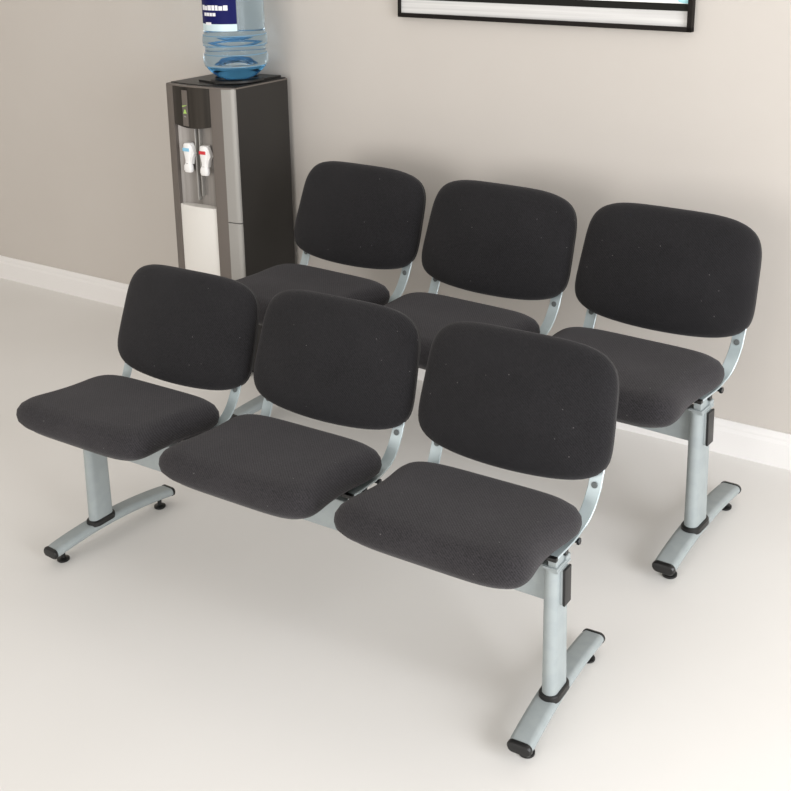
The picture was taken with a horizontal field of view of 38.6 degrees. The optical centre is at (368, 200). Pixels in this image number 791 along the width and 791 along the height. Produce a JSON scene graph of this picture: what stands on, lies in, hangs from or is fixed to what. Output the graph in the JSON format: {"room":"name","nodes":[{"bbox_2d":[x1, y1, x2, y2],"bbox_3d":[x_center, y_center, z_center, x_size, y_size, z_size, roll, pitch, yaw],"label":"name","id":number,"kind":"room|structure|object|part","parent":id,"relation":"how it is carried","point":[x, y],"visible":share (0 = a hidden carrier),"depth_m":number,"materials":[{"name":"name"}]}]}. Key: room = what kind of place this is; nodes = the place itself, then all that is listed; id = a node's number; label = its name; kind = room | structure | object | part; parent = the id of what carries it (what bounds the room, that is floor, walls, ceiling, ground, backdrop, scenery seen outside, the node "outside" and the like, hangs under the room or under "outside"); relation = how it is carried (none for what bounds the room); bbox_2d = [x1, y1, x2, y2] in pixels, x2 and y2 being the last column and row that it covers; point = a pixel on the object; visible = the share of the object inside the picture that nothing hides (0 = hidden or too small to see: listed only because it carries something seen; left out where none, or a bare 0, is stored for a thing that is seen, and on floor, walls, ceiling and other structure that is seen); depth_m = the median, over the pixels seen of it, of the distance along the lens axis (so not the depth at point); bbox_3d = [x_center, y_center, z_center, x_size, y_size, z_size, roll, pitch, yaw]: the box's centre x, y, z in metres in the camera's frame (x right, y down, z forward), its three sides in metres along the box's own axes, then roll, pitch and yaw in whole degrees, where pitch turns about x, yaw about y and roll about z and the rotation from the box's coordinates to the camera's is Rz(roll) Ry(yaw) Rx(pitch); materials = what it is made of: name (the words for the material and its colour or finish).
{"room":"waiting room","nodes":[
{"label":"waiting room","id":0,"kind":"room"},
{"bbox_2d":[0,278,790,790],"bbox_3d":[-1.564,1.598,1.689,11.000,0.100,7.950,8,17,33],"label":"floor","id":1,"kind":"structure","parent":0,"point":[201,641],"depth_m":3.02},
{"bbox_2d":[166,74,294,371],"bbox_3d":[-0.591,0.086,4.883,0.386,1.255,0.363,8,17,34],"label":"water dispenser","id":2,"kind":"object","parent":1,"relation":"on","point":[230,139],"visible":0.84,"depth_m":4.71,"materials":[{"name":"black plastic"}]},
{"bbox_2d":[182,142,196,172],"bbox_3d":[-0.742,-0.183,4.742,0.060,0.124,0.060,8,17,33],"label":"tap","id":3,"kind":"object","parent":2,"relation":"on","point":[189,149],"depth_m":4.73,"materials":[{"name":"white plastic"}]},
{"bbox_3d":[-0.715,-0.387,4.666,0.213,0.171,0.068,8,17,34],"label":"control panel","id":4,"kind":"part","parent":2,"relation":"part of","materials":[{"name":"black plastic"}]},
{"bbox_3d":[-0.694,0.351,4.848,0.213,0.682,0.066,8,17,34],"label":"cabinet door","id":5,"kind":"part","parent":2,"relation":"part of","materials":[{"name":"white plastic"}]},
{"bbox_2d":[199,145,212,175],"bbox_3d":[-0.666,-0.167,4.692,0.060,0.124,0.060,8,17,33],"label":"tap","id":6,"kind":"object","parent":2,"relation":"on","point":[205,151],"depth_m":4.67,"materials":[{"name":"white plastic"}]},
{"bbox_3d":[-0.606,-0.499,4.740,0.386,0.006,0.360,8,17,34],"label":"lid","id":7,"kind":"part","parent":2,"relation":"part of","materials":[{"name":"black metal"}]},
{"bbox_2d":[201,0,268,79],"bbox_3d":[-0.553,-0.709,4.645,0.269,0.420,0.269,8,17,34],"label":"water bottle","id":8,"kind":"object","parent":2,"relation":"on","point":[234,38],"visible":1,"depth_m":4.55,"materials":[{"name":"blue plastic"}]},
{"bbox_3d":[-0.428,0.108,4.793,0.011,1.207,0.328,8,17,34],"label":"panel","id":9,"kind":"part","parent":2,"relation":"part of","materials":[{"name":"black plastic"}]},
{"bbox_2d":[16,264,618,758],"bbox_3d":[-0.202,0.731,3.033,1.646,0.869,0.572,8,17,33],"label":"bench","id":10,"kind":"object","parent":1,"relation":"on","point":[516,400],"visible":1,"depth_m":2.88,"materials":[{"name":"black fabric"}]},
{"bbox_3d":[-0.843,0.836,3.496,0.038,0.352,0.086,8,17,33],"label":"post","id":11,"kind":"part","parent":10,"relation":"part of","materials":[{"name":"silver metal"}]},
{"bbox_3d":[-0.720,0.612,3.251,0.497,0.099,0.395,8,15,33],"label":"seat","id":12,"kind":"part","parent":10,"relation":"part of","materials":[{"name":"black fabric"}]},
{"bbox_3d":[-0.799,0.514,3.482,0.039,0.214,0.262,8,17,33],"label":"support arm","id":13,"kind":"part","parent":10,"relation":"part of","materials":[{"name":"metal"}]},
{"bbox_3d":[-0.569,0.379,3.411,0.532,0.324,0.152,8,17,33],"label":"backrest","id":14,"kind":"part","parent":10,"relation":"part of","materials":[{"name":"black fabric"}]},
{"bbox_3d":[-0.445,0.561,3.251,0.047,0.213,0.266,10,18,38],"label":"support arm","id":15,"kind":"part","parent":10,"relation":"part of","materials":[{"name":"metal"}]},
{"bbox_3d":[-0.333,0.576,3.177,0.039,0.214,0.262,8,17,33],"label":"support arm","id":16,"kind":"part","parent":10,"relation":"part of","materials":[{"name":"metal"}]},
{"bbox_3d":[-0.255,0.679,2.946,0.497,0.099,0.395,8,16,33],"label":"seat","id":17,"kind":"part","parent":10,"relation":"part of","materials":[{"name":"black fabric"}]},
{"bbox_3d":[-0.111,0.433,3.108,0.532,0.324,0.152,8,17,33],"label":"backrest","id":18,"kind":"part","parent":10,"relation":"part of","materials":[{"name":"black fabric"}]},
{"bbox_3d":[0.020,0.624,2.946,0.047,0.213,0.266,10,18,38],"label":"support arm","id":19,"kind":"part","parent":10,"relation":"part of","materials":[{"name":"metal"}]},
{"bbox_3d":[0.132,0.639,2.872,0.039,0.214,0.262,8,17,33],"label":"support arm","id":20,"kind":"part","parent":10,"relation":"part of","materials":[{"name":"metal"}]},
{"bbox_3d":[0.210,0.742,2.641,0.497,0.099,0.395,8,16,33],"label":"seat","id":21,"kind":"part","parent":10,"relation":"part of","materials":[{"name":"black fabric"}]},
{"bbox_3d":[0.351,0.491,2.804,0.532,0.324,0.152,8,17,33],"label":"backrest","id":22,"kind":"part","parent":10,"relation":"part of","materials":[{"name":"black fabric"}]},
{"bbox_3d":[0.438,1.009,2.656,0.038,0.352,0.086,8,17,33],"label":"post","id":23,"kind":"part","parent":10,"relation":"part of","materials":[{"name":"silver metal"}]},
{"bbox_3d":[0.435,0.831,2.611,0.040,0.017,0.072,8,17,33],"label":"clamp plate","id":24,"kind":"part","parent":10,"relation":"part of","materials":[{"name":"silver metal"}]},
{"bbox_3d":[0.485,0.687,2.641,0.047,0.213,0.266,10,18,38],"label":"support arm","id":25,"kind":"part","parent":10,"relation":"part of","materials":[{"name":"metal"}]},
{"bbox_2d":[230,161,761,578],"bbox_3d":[0.303,0.470,3.821,1.833,0.972,0.689,9,18,37],"label":"bench","id":26,"kind":"object","parent":1,"relation":"on","point":[670,270],"visible":0.68,"depth_m":3.67,"materials":[{"name":"black fabric"}]},
{"bbox_3d":[-0.306,0.213,4.374,0.043,0.239,0.314,9,18,37],"label":"support arm","id":27,"kind":"part","parent":26,"relation":"part of","materials":[{"name":"metal"}]},
{"bbox_3d":[-0.252,0.346,4.101,0.552,0.113,0.473,9,21,37],"label":"seat","id":28,"kind":"part","parent":26,"relation":"part of","materials":[{"name":"black fabric"}]},
{"bbox_3d":[-0.061,0.051,4.285,0.590,0.363,0.182,9,18,37],"label":"backrest","id":29,"kind":"part","parent":26,"relation":"part of","materials":[{"name":"black fabric"}]},
{"bbox_3d":[0.064,0.274,4.087,0.052,0.239,0.318,11,19,42],"label":"support arm","id":30,"kind":"part","parent":26,"relation":"part of","materials":[{"name":"metal"}]},
{"bbox_3d":[0.181,0.293,3.996,0.043,0.239,0.314,9,18,37],"label":"support arm","id":31,"kind":"part","parent":26,"relation":"part of","materials":[{"name":"metal"}]},
{"bbox_3d":[0.234,0.426,3.723,0.552,0.113,0.473,9,21,37],"label":"seat","id":32,"kind":"part","parent":26,"relation":"part of","materials":[{"name":"black fabric"}]},
{"bbox_3d":[0.426,0.131,3.907,0.590,0.363,0.182,9,18,37],"label":"backrest","id":33,"kind":"part","parent":26,"relation":"part of","materials":[{"name":"black fabric"}]},
{"bbox_3d":[0.550,0.354,3.709,0.052,0.239,0.318,11,19,42],"label":"support arm","id":34,"kind":"part","parent":26,"relation":"part of","materials":[{"name":"metal"}]},
{"bbox_3d":[0.668,0.374,3.618,0.043,0.239,0.314,9,18,37],"label":"support arm","id":35,"kind":"part","parent":26,"relation":"part of","materials":[{"name":"metal"}]},
{"bbox_3d":[0.721,0.507,3.345,0.552,0.113,0.473,9,21,37],"label":"seat","id":36,"kind":"part","parent":26,"relation":"part of","materials":[{"name":"black fabric"}]},
{"bbox_3d":[0.913,0.211,3.529,0.590,0.363,0.182,9,18,37],"label":"backrest","id":37,"kind":"part","parent":26,"relation":"part of","materials":[{"name":"black fabric"}]},
{"bbox_3d":[0.975,0.795,3.348,0.042,0.394,0.103,9,18,37],"label":"post","id":38,"kind":"part","parent":26,"relation":"part of","materials":[{"name":"silver metal"}]},
{"bbox_3d":[0.971,0.596,3.298,0.044,0.019,0.086,9,18,37],"label":"clamp plate","id":39,"kind":"part","parent":26,"relation":"part of","materials":[{"name":"silver metal"}]},
{"bbox_3d":[1.037,0.434,3.331,0.052,0.239,0.318,11,19,42],"label":"support arm","id":40,"kind":"part","parent":26,"relation":"part of","materials":[{"name":"metal"}]},
{"bbox_2d":[0,0,790,433],"bbox_3d":[-0.254,-0.793,4.766,8.800,3.000,0.150,8,17,34],"label":"wall","id":41,"kind":"structure","parent":0,"point":[592,118],"depth_m":4.42,"materials":[{"name":"beige paint"}]},
{"bbox_2d":[0,255,790,470],"bbox_3d":[-0.265,0.620,5.043,8.800,0.125,0.020,8,17,34],"label":"baseboard","id":42,"kind":"structure","parent":41,"relation":"attached to","point":[757,444],"depth_m":4.20,"materials":[{"name":"white paint"}]},
{"bbox_2d":[398,0,695,32],"bbox_3d":[0.593,-1.025,3.977,1.166,0.800,0.028,9,18,34],"label":"framed picture","id":43,"kind":"object","parent":41,"relation":"attached to","point":[655,15],"visible":1,"depth_m":3.99,"materials":[{"name":"black wood"}]},
{"bbox_2d":[602,0,687,3],"bbox_3d":[0.589,-1.041,3.974,1.154,0.669,0.002,8,17,34],"label":"artwork","id":44,"kind":"object","parent":43,"relation":"on","point":[603,1],"depth_m":3.82,"materials":[{"name":"teal paint"}]}
]}

